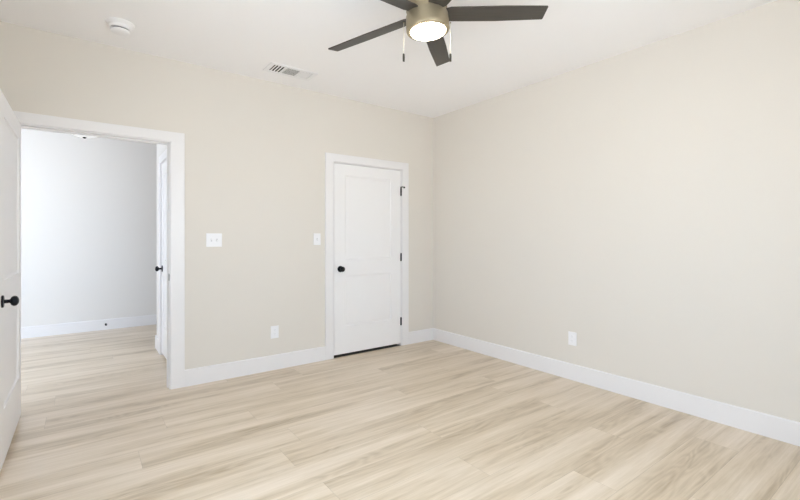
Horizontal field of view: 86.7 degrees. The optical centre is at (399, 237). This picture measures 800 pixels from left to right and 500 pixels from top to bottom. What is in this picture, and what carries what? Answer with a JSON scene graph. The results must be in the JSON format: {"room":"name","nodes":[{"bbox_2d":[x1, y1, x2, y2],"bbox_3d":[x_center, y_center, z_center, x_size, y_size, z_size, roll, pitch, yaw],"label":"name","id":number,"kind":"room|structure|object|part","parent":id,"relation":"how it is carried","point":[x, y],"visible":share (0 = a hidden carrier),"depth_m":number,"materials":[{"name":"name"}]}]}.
{"room":"empty bedroom","nodes":[
{"label":"empty bedroom","id":0,"kind":"room"},
{"bbox_2d":[21,128,156,326],"bbox_3d":[-3.805,-0.114,6.101,7.440,2.755,0.120,0,0,-37],"label":"wall","id":1,"kind":"structure","parent":0,"point":[89,205],"depth_m":5.72,"materials":[{"name":"paint"}]},
{"bbox_2d":[21,314,156,338],"bbox_3d":[-3.765,1.193,6.046,7.200,0.142,0.015,0,0,-37],"label":"baseboard","id":2,"kind":"structure","parent":1,"relation":"attached to","point":[95,325],"depth_m":5.70,"materials":[{"name":"white wood"}]},
{"bbox_2d":[157,144,166,337],"bbox_3d":[-2.310,-0.114,4.323,0.120,2.755,1.487,0,0,-37],"label":"wall","id":3,"kind":"structure","parent":0,"point":[160,148],"depth_m":4.76,"materials":[{"name":"paint"}]},
{"bbox_2d":[155,335,158,352],"bbox_3d":[-2.682,1.193,4.809,0.135,0.142,0.295,0,0,-37],"label":"baseboard","id":4,"kind":"structure","parent":3,"relation":"attached to","point":[156,336],"depth_m":4.78,"materials":[{"name":"white wood"}]},
{"bbox_2d":[155,160,166,358],"bbox_3d":[-2.329,0.225,4.279,0.175,2.023,0.772,0,0,-37],"label":"door","id":5,"kind":"structure","parent":3,"relation":"in","point":[163,268],"depth_m":4.47,"materials":[{"name":"white wood"}]},
{"bbox_2d":[159,149,166,354],"bbox_3d":[-2.295,0.191,4.304,0.150,2.147,0.976,0,0,-37],"label":"trim","id":6,"kind":"structure","parent":3,"relation":"attached to","point":[163,157],"depth_m":4.58,"materials":[{"name":"white wood"}]},
{"bbox_2d":[0,21,432,369],"bbox_3d":[-1.220,-0.114,4.135,4.231,2.755,0.120,0,0,-37],"label":"wall","id":7,"kind":"structure","parent":0,"point":[255,149],"depth_m":3.90,"materials":[{"name":"beige paint"}]},
{"bbox_2d":[0,89,20,471],"bbox_3d":[-2.394,0.225,2.591,0.175,2.023,0.955,0,0,-37],"label":"door","id":8,"kind":"structure","parent":7,"relation":"in","point":[10,127],"depth_m":2.54,"materials":[{"name":"white wood"}]},
{"bbox_2d":[13,111,184,389],"bbox_3d":[-2.342,0.191,3.297,1.184,2.147,0.150,0,0,-37],"label":"trim","id":9,"kind":"structure","parent":7,"relation":"attached to","point":[175,142],"depth_m":3.54,"materials":[{"name":"white wood"}]},
{"bbox_2d":[206,233,221,246],"bbox_3d":[-1.636,0.020,3.736,0.130,0.118,0.021,0,0,-37],"label":"light switch","id":10,"kind":"object","parent":7,"relation":"attached to","point":[212,239],"visible":1,"depth_m":3.74,"materials":[{"name":"white plastic"}]},
{"bbox_2d":[271,325,278,338],"bbox_3d":[-1.202,0.904,4.067,0.078,0.118,0.009,0,0,-37],"label":"wall outlet","id":11,"kind":"object","parent":7,"relation":"attached to","point":[274,329],"visible":1,"depth_m":4.07,"materials":[{"name":"white plastic"}]},
{"bbox_2d":[185,328,432,386],"bbox_3d":[-0.704,1.193,4.435,2.804,0.142,0.015,0,0,-37],"label":"baseboard","id":12,"kind":"structure","parent":7,"relation":"attached to","point":[206,374],"depth_m":3.98,"materials":[{"name":"white wood"}]},
{"bbox_2d":[313,233,320,244],"bbox_3d":[-0.843,0.014,4.328,0.078,0.118,0.021,0,0,-37],"label":"light switch","id":13,"kind":"object","parent":7,"relation":"attached to","point":[316,236],"visible":1,"depth_m":4.33,"materials":[{"name":"white plastic"}]},
{"bbox_2d":[325,152,408,359],"bbox_3d":[-0.373,0.191,4.757,1.089,2.147,0.135,0,0,-37],"label":"trim","id":14,"kind":"structure","parent":7,"relation":"attached to","point":[330,158],"depth_m":4.51,"materials":[{"name":"white wood"}]},
{"bbox_2d":[334,163,404,354],"bbox_3d":[-0.335,0.225,4.743,0.918,2.023,0.175,0,0,-37],"label":"door","id":15,"kind":"structure","parent":7,"relation":"in","point":[367,200],"depth_m":4.71,"materials":[{"name":"white wood"}]},
{"bbox_2d":[0,0,776,117],"bbox_3d":[0.145,-1.541,2.306,4.231,0.100,4.563,0,0,-37],"label":"ceiling","id":16,"kind":"structure","parent":0,"point":[490,59],"depth_m":3.14,"materials":[{"name":"white paint"}]},
{"bbox_2d":[105,17,134,35],"bbox_3d":[-1.947,-1.458,2.951,0.172,0.066,0.172,0,0,-37],"label":"smoke detector","id":17,"kind":"object","parent":16,"relation":"attached to","point":[119,26],"visible":1,"depth_m":2.91,"materials":[{"name":"white plastic"}]},
{"bbox_2d":[263,62,317,80],"bbox_3d":[-0.978,-1.486,3.804,0.437,0.010,0.215,0,0,-37],"label":"ceiling vent","id":18,"kind":"object","parent":16,"relation":"in","point":[272,67],"visible":1,"depth_m":3.79,"materials":[{"name":"white plastic"}]},
{"bbox_2d":[328,0,547,65],"bbox_3d":[0.130,-1.254,2.414,1.331,0.471,1.369,0,0,-37],"label":"ceiling fan","id":19,"kind":"object","parent":16,"relation":"hanging from","point":[426,20],"visible":1,"depth_m":2.46,"materials":[{"name":"brown wood"}]},
{"bbox_3d":[-0.189,-1.266,2.659,0.608,0.006,0.116,-4,11,32],"label":"fan blade","id":20,"kind":"part","parent":19,"relation":"part of","materials":[{"name":"wood"}]},
{"bbox_3d":[-0.150,-1.276,2.185,0.608,0.006,0.116,-3,11,-40],"label":"fan blade","id":21,"kind":"part","parent":19,"relation":"part of","materials":[{"name":"brown wood"}]},
{"bbox_3d":[0.248,-1.289,2.843,0.116,0.006,0.608,-16,-4,13],"label":"fan blade","id":22,"kind":"part","parent":19,"relation":"part of","materials":[{"name":"wood"}]},
{"bbox_3d":[0.312,-1.306,2.077,0.116,0.006,0.608,10,-6,-22],"label":"fan blade","id":23,"kind":"part","parent":19,"relation":"part of","materials":[{"name":"brown wood"}]},
{"bbox_3d":[0.291,-1.151,2.450,0.004,0.179,0.004,0,0,-14],"label":"chain","id":24,"kind":"part","parent":19,"relation":"part of","materials":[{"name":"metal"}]},
{"bbox_3d":[0.557,-1.314,2.484,0.608,0.006,0.116,-3,-13,-4],"label":"fan blade","id":25,"kind":"part","parent":19,"relation":"part of","materials":[{"name":"brown wood"}]},
{"bbox_2d":[0,324,799,499],"bbox_3d":[-1.525,1.312,3.046,7.440,0.103,7.745,0,0,-37],"label":"floor","id":26,"kind":"structure","parent":0,"point":[100,419],"depth_m":2.70,"materials":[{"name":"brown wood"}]},
{"bbox_2d":[433,0,799,421],"bbox_3d":[1.810,-0.114,3.512,0.120,2.755,4.503,0,0,-37],"label":"wall","id":27,"kind":"structure","parent":0,"point":[642,204],"depth_m":3.26,"materials":[{"name":"beige paint"}]},
{"bbox_2d":[568,331,576,345],"bbox_3d":[1.534,0.898,3.774,0.009,0.118,0.078,0,0,-37],"label":"wall outlet","id":28,"kind":"object","parent":27,"relation":"attached to","point":[572,336],"visible":1,"depth_m":3.77,"materials":[{"name":"white plastic"}]},
{"bbox_2d":[433,328,799,445],"bbox_3d":[1.724,1.193,3.513,0.015,0.142,4.368,0,0,-37],"label":"baseboard","id":29,"kind":"structure","parent":27,"relation":"attached to","point":[767,425],"depth_m":3.26,"materials":[{"name":"white wood"}]},
{"bbox_3d":[-2.889,-1.541,4.874,7.440,0.100,3.182,0,0,-37],"label":"ceiling","id":30,"kind":"structure","parent":0,"visible":0},
{"bbox_2d":[72,134,95,138],"bbox_3d":[-3.689,-1.325,4.958,0.352,0.332,0.352,0,0,-37],"label":"ceiling light","id":31,"kind":"object","parent":30,"relation":"attached to","point":[82,136],"visible":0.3,"depth_m":4.94,"materials":[{"name":"white plastic"}]}
]}

